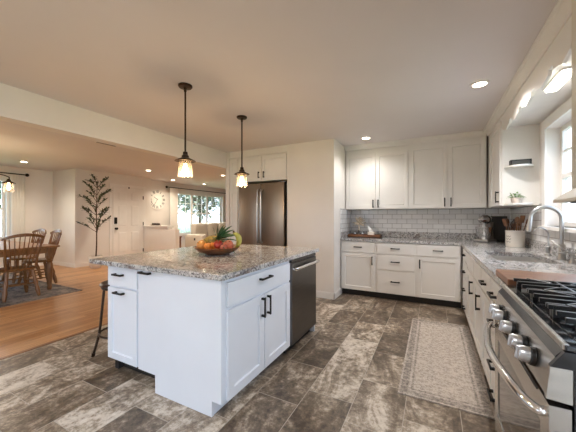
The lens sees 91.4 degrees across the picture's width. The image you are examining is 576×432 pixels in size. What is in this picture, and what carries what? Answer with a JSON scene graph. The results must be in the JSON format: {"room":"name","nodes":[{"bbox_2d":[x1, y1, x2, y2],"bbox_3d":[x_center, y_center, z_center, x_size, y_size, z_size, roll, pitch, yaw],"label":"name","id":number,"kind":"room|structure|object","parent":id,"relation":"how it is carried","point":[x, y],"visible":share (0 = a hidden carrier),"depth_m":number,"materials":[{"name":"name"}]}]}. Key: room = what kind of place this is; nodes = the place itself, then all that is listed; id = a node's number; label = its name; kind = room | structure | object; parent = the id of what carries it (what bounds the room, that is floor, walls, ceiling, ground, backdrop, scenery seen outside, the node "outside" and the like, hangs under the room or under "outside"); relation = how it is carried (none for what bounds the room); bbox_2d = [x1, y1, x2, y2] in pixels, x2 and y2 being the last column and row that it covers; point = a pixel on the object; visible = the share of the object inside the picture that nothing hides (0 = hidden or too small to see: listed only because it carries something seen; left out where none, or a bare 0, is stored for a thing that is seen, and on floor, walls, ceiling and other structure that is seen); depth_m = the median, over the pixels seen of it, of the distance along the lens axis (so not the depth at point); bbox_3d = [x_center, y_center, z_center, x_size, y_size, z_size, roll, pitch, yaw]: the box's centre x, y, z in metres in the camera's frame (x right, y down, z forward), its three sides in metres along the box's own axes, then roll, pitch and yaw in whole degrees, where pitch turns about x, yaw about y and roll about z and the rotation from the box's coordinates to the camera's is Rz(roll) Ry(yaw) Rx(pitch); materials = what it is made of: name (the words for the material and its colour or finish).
{"room":"kitchen","nodes":[
{"label":"kitchen","id":0,"kind":"room"},
{"bbox_2d":[0,165,52,266],"bbox_3d":[-7.838,0.037,4.470,0.150,2.455,6.750,0,0,27],"label":"wall","id":1,"kind":"structure","parent":0,"point":[39,183],"depth_m":7.15,"materials":[{"name":"beige paint"}]},
{"bbox_2d":[0,175,9,239],"bbox_3d":[-7.127,-0.210,5.785,0.194,1.510,2.100,0,0,27],"label":"window","id":2,"kind":"structure","parent":1,"relation":"in","point":[2,177],"depth_m":6.64,"materials":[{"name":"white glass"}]},
{"bbox_2d":[0,172,28,176],"bbox_3d":[-6.989,-1.015,5.809,0.130,0.080,2.548,0,0,27],"label":"curtain rod","id":3,"kind":"object","parent":1,"relation":"attached to","point":[26,175],"visible":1,"depth_m":6.73,"materials":[{"name":"black metal"}]},
{"bbox_2d":[10,174,24,265],"bbox_3d":[-6.472,0.119,6.730,0.076,2.232,0.260,0,0,27],"label":"curtain","id":4,"kind":"object","parent":3,"relation":"hanging from","point":[17,191],"visible":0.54,"depth_m":6.71,"materials":[{"name":"white fabric"}]},
{"bbox_2d":[0,262,46,267],"bbox_3d":[-7.765,1.215,4.432,0.014,0.100,6.750,0,0,27],"label":"baseboard","id":5,"kind":"structure","parent":1,"relation":"attached to","point":[41,263],"depth_m":7.17,"materials":[{"name":"white wood"}]},
{"bbox_2d":[53,169,71,262],"bbox_3d":[-5.844,0.037,7.306,1.090,2.455,0.120,0,0,27],"label":"wall","id":6,"kind":"structure","parent":0,"point":[62,179],"depth_m":7.18,"materials":[{"name":"beige paint"}]},
{"bbox_2d":[52,261,73,267],"bbox_3d":[-5.742,1.215,7.178,1.090,0.100,0.014,0,0,27],"label":"baseboard","id":7,"kind":"structure","parent":6,"relation":"attached to","point":[53,262],"depth_m":7.16,"materials":[{"name":"white wood"}]},
{"bbox_2d":[0,225,189,235],"bbox_3d":[-2.148,1.565,6.737,70.000,0.100,70.000,0,0,27],"label":"ground","id":8,"kind":"structure","parent":0,"point":[181,228],"depth_m":35.47,"materials":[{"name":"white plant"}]},
{"bbox_2d":[178,194,189,214],"bbox_3d":[-7.432,-1.530,23.733,4.688,6.112,4.706,0,0,11],"label":"tree","id":9,"kind":"object","parent":8,"relation":"on","point":[180,196],"visible":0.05,"depth_m":22.61,"materials":[{"name":"green plant"}]},
{"bbox_2d":[72,168,150,263],"bbox_3d":[-4.839,0.037,7.901,0.150,2.455,2.100,0,0,27],"label":"wall","id":10,"kind":"structure","parent":0,"point":[83,237],"depth_m":7.27,"materials":[{"name":"beige paint"}]},
{"bbox_2d":[74,262,88,267],"bbox_3d":[-5.065,1.215,7.284,0.014,0.100,0.824,0,0,27],"label":"baseboard","id":11,"kind":"structure","parent":10,"relation":"attached to","point":[84,264],"depth_m":7.05,"materials":[{"name":"white wood"}]},
{"bbox_2d":[109,183,145,256],"bbox_3d":[-4.580,0.180,8.116,0.113,2.170,1.080,0,0,27],"label":"door","id":12,"kind":"structure","parent":10,"relation":"in","point":[127,203],"depth_m":8.06,"materials":[{"name":"white wood"}]},
{"bbox_2d":[144,227,178,251],"bbox_3d":[-3.760,0.785,8.301,1.400,0.960,0.140,0,0,27],"label":"wall","id":13,"kind":"structure","parent":0,"point":[155,238],"depth_m":8.20,"materials":[{"name":"beige paint"}]},
{"bbox_2d":[143,225,173,226],"bbox_3d":[-3.880,0.285,8.363,1.130,0.040,0.220,0,0,27],"label":"trim ledge","id":14,"kind":"object","parent":13,"relation":"on","point":[143,225],"visible":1,"depth_m":8.28,"materials":[{"name":"white wood"}]},
{"bbox_2d":[151,180,225,247],"bbox_3d":[-3.608,0.037,10.895,0.150,2.455,4.350,0,0,27],"label":"wall","id":15,"kind":"structure","parent":0,"point":[162,216],"depth_m":9.72,"materials":[{"name":"beige paint"}]},
{"bbox_2d":[151,189,165,209],"bbox_3d":[-4.330,-0.565,9.304,0.024,0.670,0.670,0,0,27],"label":"wall clock","id":16,"kind":"object","parent":15,"relation":"attached to","point":[158,199],"visible":0.8,"depth_m":9.31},
{"bbox_2d":[165,186,225,193],"bbox_3d":[-3.376,-1.005,11.040,0.130,0.080,3.418,0,0,27],"label":"curtain rod","id":17,"kind":"object","parent":15,"relation":"attached to","point":[165,186],"visible":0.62,"depth_m":10.53,"materials":[{"name":"black metal"}]},
{"bbox_2d":[170,188,177,228],"bbox_3d":[-3.972,0.124,9.806,0.076,2.222,0.340,0,0,27],"label":"curtain","id":18,"kind":"object","parent":17,"relation":"hanging from","point":[173,191],"visible":0.62,"depth_m":9.77,"materials":[{"name":"white fabric"}]},
{"bbox_2d":[178,190,223,234],"bbox_3d":[-3.457,-0.135,11.127,0.194,1.620,2.660,0,0,27],"label":"window","id":19,"kind":"structure","parent":15,"relation":"in","point":[204,208],"depth_m":11.32,"materials":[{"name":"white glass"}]},
{"bbox_2d":[226,152,229,238],"bbox_3d":[-0.883,0.037,5.701,0.080,2.455,1.060,0,0,27],"label":"wall","id":20,"kind":"structure","parent":0,"point":[228,153],"depth_m":5.22,"materials":[{"name":"white paint"}]},
{"bbox_2d":[0,265,495,431],"bbox_3d":[-1.875,1.290,5.020,10.240,0.050,13.200,0,0,27],"label":"floor","id":21,"kind":"structure","parent":0,"point":[344,375],"depth_m":2.17,"materials":[{"name":"tile"}]},
{"bbox_2d":[0,274,81,307],"bbox_3d":[-5.194,1.261,4.686,2.870,0.008,1.760,0,0,27],"label":"dining rug","id":22,"kind":"object","parent":21,"relation":"on","point":[16,294],"visible":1,"depth_m":4.65,"materials":[{"name":"grey fabric"}]},
{"bbox_2d":[0,233,44,302],"bbox_3d":[-4.188,0.755,4.352,0.570,1.004,0.500,0,0,27],"label":"dining chair","id":23,"kind":"object","parent":22,"relation":"on","point":[24,268],"visible":1,"depth_m":4.29,"materials":[{"name":"brown wood"}]},
{"bbox_2d":[1,229,46,282],"bbox_3d":[-5.219,0.755,5.590,0.500,1.004,0.570,0,0,24],"label":"dining chair","id":24,"kind":"object","parent":22,"relation":"on","point":[37,230],"visible":0.48,"depth_m":5.59,"materials":[{"name":"brown wood"}]},
{"bbox_2d":[0,241,59,289],"bbox_3d":[-5.076,0.875,4.816,1.940,0.755,1.140,0,0,27],"label":"dining table","id":25,"kind":"object","parent":22,"relation":"on","point":[48,249],"visible":0.63,"depth_m":4.79,"materials":[{"name":"brown wood"}]},
{"bbox_2d":[17,229,61,282],"bbox_3d":[-4.618,0.755,5.257,0.500,1.004,0.570,0,0,33],"label":"dining chair","id":26,"kind":"object","parent":22,"relation":"on","point":[56,242],"visible":0.6,"depth_m":5.27,"materials":[{"name":"brown wood"}]},
{"bbox_2d":[0,323,107,359],"bbox_3d":[-2.773,1.263,2.062,0.040,0.004,7.120,0,0,27],"label":"trim","id":27,"kind":"structure","parent":21,"relation":"on","point":[1,358],"depth_m":2.79,"materials":[{"name":"brown wood"}]},
{"bbox_2d":[76,174,111,268],"bbox_3d":[-4.731,0.105,6.907,0.673,2.319,0.682,0,0,-16],"label":"tree","id":28,"kind":"object","parent":21,"relation":"on","point":[93,266],"visible":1,"depth_m":6.91,"materials":[{"name":"green plant"}]},
{"bbox_2d":[91,280,109,356],"bbox_3d":[-1.567,0.936,2.632,0.360,0.662,0.360,0,0,20],"label":"bar stool","id":29,"kind":"object","parent":21,"relation":"on","point":[104,285],"visible":0.29,"depth_m":2.55,"materials":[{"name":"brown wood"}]},
{"bbox_2d":[90,244,318,416],"bbox_3d":[-0.647,0.809,2.735,1.441,0.911,1.623,0,0,27],"label":"kitchen island","id":30,"kind":"object","parent":21,"relation":"on","point":[203,326],"visible":0.99,"depth_m":1.99,"materials":[{"name":"white wood"}]},
{"bbox_2d":[194,245,240,254],"bbox_3d":[-0.667,0.319,2.663,0.430,0.067,0.430,0,0,27],"label":"fruit bowl","id":31,"kind":"object","parent":30,"relation":"on","point":[215,251],"visible":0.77,"depth_m":2.51,"materials":[{"name":"brown wood"}]},
{"bbox_2d":[196,240,205,248],"bbox_3d":[-0.802,0.266,2.608,0.092,0.092,0.088,0,0,39],"label":"orange","id":32,"kind":"object","parent":31,"relation":"in","point":[200,244],"visible":0.66,"depth_m":2.57,"materials":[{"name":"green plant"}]},
{"bbox_2d":[203,243,211,248],"bbox_3d":[-0.729,0.273,2.548,0.072,0.069,0.074,0,0,-44],"label":"orange","id":33,"kind":"object","parent":31,"relation":"in","point":[206,245],"visible":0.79,"depth_m":2.52,"materials":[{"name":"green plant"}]},
{"bbox_2d":[214,240,222,248],"bbox_3d":[-0.632,0.254,2.558,0.086,0.081,0.085,0,0,-30],"label":"apple","id":34,"kind":"object","parent":31,"relation":"in","point":[217,244],"visible":0.8,"depth_m":2.53,"materials":[{"name":"red plant"}]},
{"bbox_2d":[203,225,236,254],"bbox_3d":[-0.649,0.221,2.609,0.400,0.284,0.303,0,0,4],"label":"fruits","id":35,"kind":"object","parent":31,"relation":"in","point":[221,234],"visible":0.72,"depth_m":2.64,"materials":[{"name":"green plant"}]},
{"bbox_2d":[220,243,226,248],"bbox_3d":[-0.585,0.275,2.548,0.068,0.065,0.068,0,0,-25],"label":"peach","id":36,"kind":"object","parent":31,"relation":"in","point":[224,245],"visible":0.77,"depth_m":2.52,"materials":[{"name":"red plant"}]},
{"bbox_2d":[224,240,233,248],"bbox_3d":[-0.549,0.263,2.588,0.095,0.090,0.094,0,0,7],"label":"peach","id":37,"kind":"object","parent":31,"relation":"in","point":[229,243],"visible":0.77,"depth_m":2.56,"materials":[{"name":"red plant"}]},
{"bbox_2d":[232,231,241,247],"bbox_3d":[-0.491,0.218,2.691,0.084,0.170,0.129,0,0,0],"label":"banana bunch","id":38,"kind":"object","parent":31,"relation":"in","point":[237,235],"visible":0.96,"depth_m":2.64,"materials":[{"name":"yellow plant"}]},
{"bbox_2d":[185,222,225,246],"bbox_3d":[-2.668,0.750,10.514,0.850,1.030,2.366,0,0,27],"label":"sofa","id":39,"kind":"object","parent":21,"relation":"on","point":[199,231],"visible":0.33,"depth_m":9.89,"materials":[{"name":"beige fabric"}]},
{"bbox_2d":[191,223,206,234],"bbox_3d":[-3.193,0.500,10.097,0.300,0.530,0.607,0,0,27],"label":"cushion","id":40,"kind":"object","parent":39,"relation":"on","point":[196,228],"depth_m":9.91,"materials":[{"name":"beige fabric"}]},
{"bbox_2d":[206,223,218,236],"bbox_3d":[-2.912,0.500,10.642,0.300,0.530,0.607,0,0,27],"label":"cushion","id":41,"kind":"object","parent":39,"relation":"on","point":[210,231],"depth_m":10.49,"materials":[{"name":"beige fabric"}]},
{"bbox_2d":[217,222,225,230],"bbox_3d":[-2.630,0.500,11.187,0.300,0.530,0.607,0,0,27],"label":"cushion","id":42,"kind":"object","parent":39,"relation":"on","point":[220,224],"depth_m":11.00,"materials":[{"name":"beige fabric"}]},
{"bbox_2d":[230,158,239,243],"bbox_3d":[-0.787,0.099,5.572,0.203,2.328,0.920,0,0,27],"label":"pantry cabinet","id":43,"kind":"object","parent":21,"relation":"on","point":[234,163],"visible":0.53,"depth_m":5.17,"materials":[{"name":"white wood"}]},
{"bbox_2d":[239,181,286,245],"bbox_3d":[-0.303,0.325,5.199,0.930,1.840,0.900,0,0,27],"label":"refrigerator","id":44,"kind":"object","parent":21,"relation":"on","point":[262,206],"visible":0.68,"depth_m":4.82,"materials":[{"name":"silver metal"}]},
{"bbox_2d":[283,253,319,353],"bbox_3d":[-0.068,0.831,2.939,0.649,0.868,0.592,0,0,27],"label":"dishwasher","id":45,"kind":"object","parent":21,"relation":"on","point":[302,280],"visible":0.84,"depth_m":2.76,"materials":[{"name":"silver metal"}]},
{"bbox_2d":[341,241,376,296],"bbox_3d":[1.241,0.829,4.708,0.555,0.872,0.674,0,0,27],"label":"base cabinet","id":46,"kind":"object","parent":21,"relation":"on","point":[358,258],"visible":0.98,"depth_m":4.45,"materials":[{"name":"white wood"}]},
{"bbox_2d":[376,242,415,301],"bbox_3d":[1.737,0.829,4.452,0.560,0.872,0.674,0,0,27],"label":"base cabinet","id":47,"kind":"object","parent":21,"relation":"on","point":[395,262],"visible":0.98,"depth_m":4.18,"materials":[{"name":"white wood"}]},
{"bbox_2d":[416,244,460,307],"bbox_3d":[2.234,0.829,4.196,0.560,0.872,0.674,0,0,27],"label":"base cabinet","id":48,"kind":"object","parent":21,"relation":"on","point":[438,267],"visible":1,"depth_m":3.93,"materials":[{"name":"white wood"}]},
{"bbox_2d":[398,318,494,419],"bbox_3d":[1.422,1.260,2.611,0.580,0.008,1.655,0,0,27],"label":"kitchen rug","id":49,"kind":"object","parent":21,"relation":"on","point":[441,365],"visible":0.86,"depth_m":2.29,"materials":[{"name":"beige fabric"}]},
{"bbox_2d":[467,252,474,337],"bbox_3d":[2.165,0.829,2.782,0.682,0.872,0.590,0,0,27],"label":"base cabinet","id":50,"kind":"object","parent":21,"relation":"on","point":[470,260],"visible":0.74,"depth_m":2.90,"materials":[{"name":"white wood"}]},
{"bbox_2d":[474,260,482,359],"bbox_3d":[1.922,0.829,2.311,0.682,0.872,0.470,0,0,27],"label":"base cabinet","id":51,"kind":"object","parent":21,"relation":"on","point":[477,268],"visible":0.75,"depth_m":2.45,"materials":[{"name":"white wood"}]},
{"bbox_2d":[478,268,492,388],"bbox_3d":[1.717,0.829,1.915,0.682,0.872,0.420,0,0,27],"label":"base cabinet","id":52,"kind":"object","parent":21,"relation":"on","point":[485,282],"visible":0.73,"depth_m":2.09,"materials":[{"name":"white wood"}]},
{"bbox_2d":[486,278,500,401],"bbox_3d":[1.505,0.829,1.505,0.682,0.872,0.505,0,0,27],"label":"base cabinet","id":53,"kind":"object","parent":21,"relation":"on","point":[495,287],"visible":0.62,"depth_m":1.78,"materials":[{"name":"white wood"}]},
{"bbox_2d":[461,248,536,316],"bbox_3d":[2.454,0.829,3.342,0.682,0.872,0.670,0,0,27],"label":"base cabinet","id":54,"kind":"object","parent":21,"relation":"on","point":[464,271],"visible":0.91,"depth_m":3.33,"materials":[{"name":"white wood"}]},
{"bbox_2d":[340,230,575,287],"bbox_3d":[1.419,0.323,3.123,2.327,0.138,3.311,0,0,27],"label":"countertop","id":55,"kind":"structure","parent":54,"relation":"on","point":[481,252],"depth_m":2.92,"materials":[{"name":"stone"}]},
{"bbox_2d":[348,234,381,237],"bbox_3d":[1.310,0.327,4.782,0.553,0.051,0.200,0,0,27],"label":"wooden tray","id":56,"kind":"object","parent":55,"relation":"on","point":[349,235],"visible":0.98,"depth_m":4.69,"materials":[{"name":"brown wood"}]},
{"bbox_2d":[353,217,365,233],"bbox_3d":[1.215,0.171,4.814,0.227,0.336,0.172,0,0,27],"label":"ornament","id":57,"kind":"object","parent":56,"relation":"in","point":[360,219],"visible":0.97,"depth_m":4.79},
{"bbox_2d":[367,226,374,234],"bbox_3d":[1.397,0.249,4.726,0.115,0.180,0.080,0,0,27],"label":"napkin holder","id":58,"kind":"object","parent":56,"relation":"in","point":[370,232],"visible":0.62,"depth_m":4.71,"materials":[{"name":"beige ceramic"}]},
{"bbox_2d":[474,215,496,241],"bbox_3d":[2.772,0.164,3.952,0.335,0.378,0.208,0,0,-31],"label":"stand mixer","id":59,"kind":"object","parent":55,"relation":"on","point":[484,233],"visible":1,"depth_m":3.88,"materials":[{"name":"silver metal"}]},
{"bbox_2d":[475,227,492,238],"bbox_3d":[2.742,0.232,3.934,0.208,0.168,0.208,0,0,-31],"label":"mixing bowl","id":60,"kind":"object","parent":59,"relation":"on","point":[481,232],"depth_m":3.87,"materials":[{"name":"silver metal"}]},
{"bbox_2d":[491,216,507,240],"bbox_3d":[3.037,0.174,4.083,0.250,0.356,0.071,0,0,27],"label":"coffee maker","id":61,"kind":"object","parent":55,"relation":"on","point":[499,229],"visible":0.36,"depth_m":4.07,"materials":[{"name":"black plastic"}]},
{"bbox_2d":[505,230,525,246],"bbox_3d":[2.664,0.258,3.295,0.192,0.190,0.192,0,0,27],"label":"utensil crock","id":62,"kind":"object","parent":55,"relation":"on","point":[515,238],"visible":0.97,"depth_m":3.23,"materials":[{"name":"beige ceramic"}]},
{"bbox_2d":[510,219,517,230],"bbox_3d":[2.651,0.182,3.296,0.067,0.317,0.067,0,0,-40],"label":"wire whisk","id":63,"kind":"object","parent":62,"relation":"in","point":[513,221],"visible":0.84,"depth_m":3.30,"materials":[{"name":"metal"}]},
{"bbox_2d":[515,217,519,230],"bbox_3d":[2.636,0.172,3.241,0.046,0.339,0.087,0,0,27],"label":"wooden spoon","id":64,"kind":"object","parent":62,"relation":"in","point":[517,219],"visible":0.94,"depth_m":3.21,"materials":[{"name":"brown wood"}]},
{"bbox_2d":[519,216,524,230],"bbox_3d":[2.743,0.165,3.324,0.117,0.354,0.052,0,0,-21],"label":"wooden spatula","id":65,"kind":"object","parent":62,"relation":"in","point":[522,218],"visible":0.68,"depth_m":3.33,"materials":[{"name":"brown wood"}]},
{"bbox_2d":[492,256,545,262],"bbox_3d":[2.023,0.484,2.478,0.400,0.181,0.660,0,0,27],"label":"sink","id":66,"kind":"object","parent":55,"relation":"in","point":[503,258],"visible":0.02,"depth_m":2.73,"materials":[{"name":"metal"}]},
{"bbox_2d":[496,269,575,285],"bbox_3d":[1.456,0.336,1.437,0.592,0.034,0.320,0,0,27],"label":"cutting board","id":67,"kind":"object","parent":55,"relation":"on","point":[507,276],"visible":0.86,"depth_m":1.52,"materials":[{"name":"brown wood"}]},
{"bbox_2d":[534,227,551,255],"bbox_3d":[2.323,0.224,2.564,0.068,0.256,0.120,0,0,-40],"label":"water tap","id":68,"kind":"object","parent":55,"relation":"on","point":[547,248],"visible":1,"depth_m":2.54,"materials":[{"name":"silver metal"}]},
{"bbox_2d":[526,205,566,260],"bbox_3d":[2.120,0.130,2.308,0.260,0.444,0.094,0,0,27],"label":"kitchen faucet","id":69,"kind":"object","parent":55,"relation":"on","point":[561,246],"visible":1,"depth_m":2.28,"materials":[{"name":"silver metal"}]},
{"bbox_2d":[558,251,575,263],"bbox_3d":[2.112,0.308,2.128,0.103,0.088,0.044,0,0,27],"label":"soap dispenser","id":70,"kind":"object","parent":55,"relation":"on","point":[571,261],"visible":1,"depth_m":2.11,"materials":[{"name":"silver metal"}]},
{"bbox_2d":[484,278,575,431],"bbox_3d":[1.151,0.780,0.959,0.784,0.969,0.764,0,0,27],"label":"gas range","id":71,"kind":"object","parent":21,"relation":"on","point":[533,358],"visible":1,"depth_m":0.95,"materials":[{"name":"silver metal"}]},
{"bbox_2d":[507,285,575,352],"bbox_3d":[1.205,0.351,0.932,0.663,0.017,0.762,0,0,27],"label":"cooktop","id":72,"kind":"object","parent":71,"relation":"in","point":[560,335],"depth_m":0.93,"materials":[{"name":"black metal"}]},
{"bbox_2d":[0,0,557,188],"bbox_3d":[-1.875,-1.240,5.020,10.240,0.100,13.500,0,0,27],"label":"ceiling","id":73,"kind":"structure","parent":0,"point":[299,71],"depth_m":2.21,"materials":[{"name":"paint"}]},
{"bbox_2d":[0,174,15,189],"bbox_3d":[-4.917,-0.790,4.340,0.855,0.800,0.855,0,0,27],"label":"chandelier","id":74,"kind":"object","parent":73,"relation":"hanging from","point":[8,181],"visible":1,"depth_m":4.47,"materials":[{"name":"white glass"}]},
{"bbox_2d":[0,83,226,168],"bbox_3d":[-2.850,-1.042,2.108,0.160,0.295,7.130,0,0,27],"label":"beam","id":75,"kind":"structure","parent":73,"relation":"attached to","point":[17,106],"depth_m":3.18,"materials":[{"name":"white paint"}]},
{"bbox_2d":[174,82,195,173],"bbox_3d":[-0.933,-0.775,2.553,0.184,0.830,0.184,0,0,27],"label":"pendant lamp","id":76,"kind":"object","parent":73,"relation":"hanging from","point":[184,159],"visible":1,"depth_m":2.55,"materials":[{"name":"brown metal"}]},
{"bbox_2d":[234,115,249,183],"bbox_3d":[-0.551,-0.775,3.357,0.184,0.830,0.184,0,0,27],"label":"pendant lamp","id":77,"kind":"object","parent":73,"relation":"hanging from","point":[241,172],"visible":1,"depth_m":3.35,"materials":[{"name":"brown metal"}]},
{"bbox_2d":[470,79,489,87],"bbox_3d":[1.714,-1.183,2.514,0.150,0.011,0.150,0,0,27],"label":"recessed light","id":78,"kind":"object","parent":73,"relation":"in","point":[480,83],"visible":1,"depth_m":2.50,"materials":[{"name":"beige"}]},
{"bbox_2d":[483,0,571,135],"bbox_3d":[1.708,-1.153,1.900,0.070,0.075,4.545,0,0,27],"label":"crown molding","id":79,"kind":"structure","parent":73,"relation":"attached to","point":[561,12],"depth_m":1.99,"materials":[{"name":"white wood"}]},
{"bbox_2d":[287,139,348,292],"bbox_3d":[0.563,0.037,4.898,0.805,2.455,0.960,0,0,27],"label":"wall","id":80,"kind":"structure","parent":0,"point":[316,170],"depth_m":4.45,"materials":[{"name":"beige paint"}]},
{"bbox_2d":[239,153,286,183],"bbox_3d":[-0.259,-0.843,5.280,0.995,0.445,0.954,0,0,27],"label":"upper cabinet","id":81,"kind":"object","parent":80,"relation":"attached to","point":[271,168],"visible":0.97,"depth_m":4.86,"materials":[{"name":"white wood"}]},
{"bbox_2d":[229,145,286,158],"bbox_3d":[-0.527,-1.130,4.985,1.208,0.120,0.105,0,0,27],"label":"trim","id":82,"kind":"structure","parent":81,"relation":"attached to","point":[277,149],"depth_m":4.91,"materials":[{"name":"white wood"}]},
{"bbox_2d":[316,291,334,299],"bbox_3d":[0.346,1.215,4.462,0.820,0.100,0.014,0,0,27],"label":"baseboard","id":83,"kind":"structure","parent":80,"relation":"attached to","point":[320,294],"depth_m":4.33,"materials":[{"name":"white wood"}]},
{"bbox_2d":[335,288,341,298],"bbox_3d":[0.788,1.215,4.442,0.014,0.100,0.384,0,0,27],"label":"baseboard","id":84,"kind":"structure","parent":80,"relation":"attached to","point":[338,292],"depth_m":4.45,"materials":[{"name":"white wood"}]},
{"bbox_2d":[340,208,350,237],"bbox_3d":[1.000,0.110,4.859,0.008,0.490,0.612,0,0,27],"label":"tiled wall","id":85,"kind":"structure","parent":80,"relation":"attached to","point":[345,215],"depth_m":4.83,"materials":[{"name":"white tile"}]},
{"bbox_2d":[344,130,486,151],"bbox_3d":[1.866,-1.153,4.337,2.026,0.075,0.070,0,0,27],"label":"crown molding","id":86,"kind":"structure","parent":80,"relation":"attached to","point":[481,133],"depth_m":4.27,"materials":[{"name":"white wood"}]},
{"bbox_2d":[461,137,487,297],"bbox_3d":[1.381,0.037,5.072,4.500,2.455,0.100,0,0,27],"label":"wall","id":87,"kind":"structure","parent":0,"point":[487,137],"depth_m":4.34,"materials":[{"name":"white paint"}]},
{"bbox_2d":[346,145,408,209],"bbox_3d":[1.506,-0.618,4.735,1.000,0.995,0.384,0,0,27],"label":"upper cabinet","id":88,"kind":"object","parent":87,"relation":"attached to","point":[376,179],"visible":0.99,"depth_m":4.58,"materials":[{"name":"white wood"}]},
{"bbox_2d":[351,207,509,232],"bbox_3d":[2.180,0.060,4.598,2.345,0.390,0.008,0,0,27],"label":"tiled wall","id":89,"kind":"structure","parent":87,"relation":"attached to","point":[400,220],"depth_m":4.57,"materials":[{"name":"white tile"}]},
{"bbox_2d":[409,136,486,208],"bbox_3d":[2.386,-0.618,4.266,0.995,0.995,0.409,0,0,27],"label":"upper cabinet","id":90,"kind":"object","parent":87,"relation":"attached to","point":[449,174],"visible":1,"depth_m":4.10,"materials":[{"name":"white wood"}]},
{"bbox_2d":[540,96,574,262],"bbox_3d":[1.400,0.037,0.369,0.150,2.455,8.240,0,0,27],"label":"wall","id":91,"kind":"structure","parent":0,"point":[554,131],"depth_m":2.75,"materials":[{"name":"white paint"}]},
{"bbox_2d":[488,117,539,207],"bbox_3d":[2.654,-0.618,3.368,0.374,0.995,1.040,0,0,27],"label":"upper cabinet","id":92,"kind":"object","parent":91,"relation":"attached to","point":[518,142],"visible":0.98,"depth_m":3.08,"materials":[{"name":"white wood"}]},
{"bbox_2d":[508,192,523,202],"bbox_3d":[2.437,-0.207,2.996,0.180,0.124,0.155,0,0,-24],"label":"potted plant","id":93,"kind":"object","parent":92,"relation":"on","point":[515,199],"visible":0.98,"depth_m":2.98,"materials":[{"name":"green plant"}]},
{"bbox_2d":[504,203,533,204],"bbox_3d":[2.462,-0.135,2.977,0.250,0.018,0.170,0,0,27],"label":"corner shelf","id":94,"kind":"object","parent":92,"relation":"attached to","point":[504,203],"depth_m":2.95,"materials":[{"name":"white wood"}]},
{"bbox_2d":[504,164,533,168],"bbox_3d":[2.462,-0.535,2.977,0.250,0.018,0.170,0,0,27],"label":"corner shelf","id":95,"kind":"object","parent":92,"relation":"attached to","point":[518,166],"depth_m":3.00,"materials":[{"name":"white wood"}]},
{"bbox_2d":[509,159,531,165],"bbox_3d":[2.476,-0.575,2.997,0.180,0.060,0.072,0,0,27],"label":"box","id":96,"kind":"object","parent":92,"relation":"on","point":[519,161],"visible":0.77,"depth_m":2.97,"materials":[{"name":"metal"}]},
{"bbox_2d":[502,15,571,130],"bbox_3d":[1.904,-1.015,2.184,0.020,0.210,2.088,0,0,27],"label":"trim","id":97,"kind":"structure","parent":91,"relation":"attached to","point":[559,51],"depth_m":1.97,"materials":[{"name":"white wood"}]},
{"bbox_2d":[510,53,571,126],"bbox_3d":[2.046,-0.990,2.110,0.300,0.020,2.088,0,0,27],"label":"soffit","id":98,"kind":"structure","parent":91,"relation":"attached to","point":[542,104],"depth_m":2.44,"materials":[{"name":"white paint"}]},
{"bbox_2d":[510,203,575,248],"bbox_3d":[2.257,0.060,2.200,0.008,0.390,4.182,0,0,27],"label":"tiled wall","id":99,"kind":"structure","parent":91,"relation":"attached to","point":[539,234],"depth_m":3.01,"materials":[{"name":"white tile"}]},
{"bbox_2d":[537,97,575,232],"bbox_3d":[2.293,-0.415,2.159,0.194,1.080,1.520,0,0,27],"label":"window","id":100,"kind":"structure","parent":91,"relation":"in","point":[568,210],"depth_m":2.66,"materials":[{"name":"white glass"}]},
{"bbox_2d":[543,66,571,92],"bbox_3d":[1.931,-0.965,1.996,0.090,0.030,0.360,0,0,27],"label":"soffit light","id":101,"kind":"object","parent":91,"relation":"attached to","point":[564,74],"visible":0.98,"depth_m":1.96,"materials":[{"name":"beige"}]},
{"bbox_2d":[553,0,575,202],"bbox_3d":[1.297,-0.587,0.872,0.495,1.056,0.780,0,0,27],"label":"range hood","id":102,"kind":"object","parent":91,"relation":"attached to","point":[570,196],"visible":1,"depth_m":1.27,"materials":[{"name":"beige paint"}]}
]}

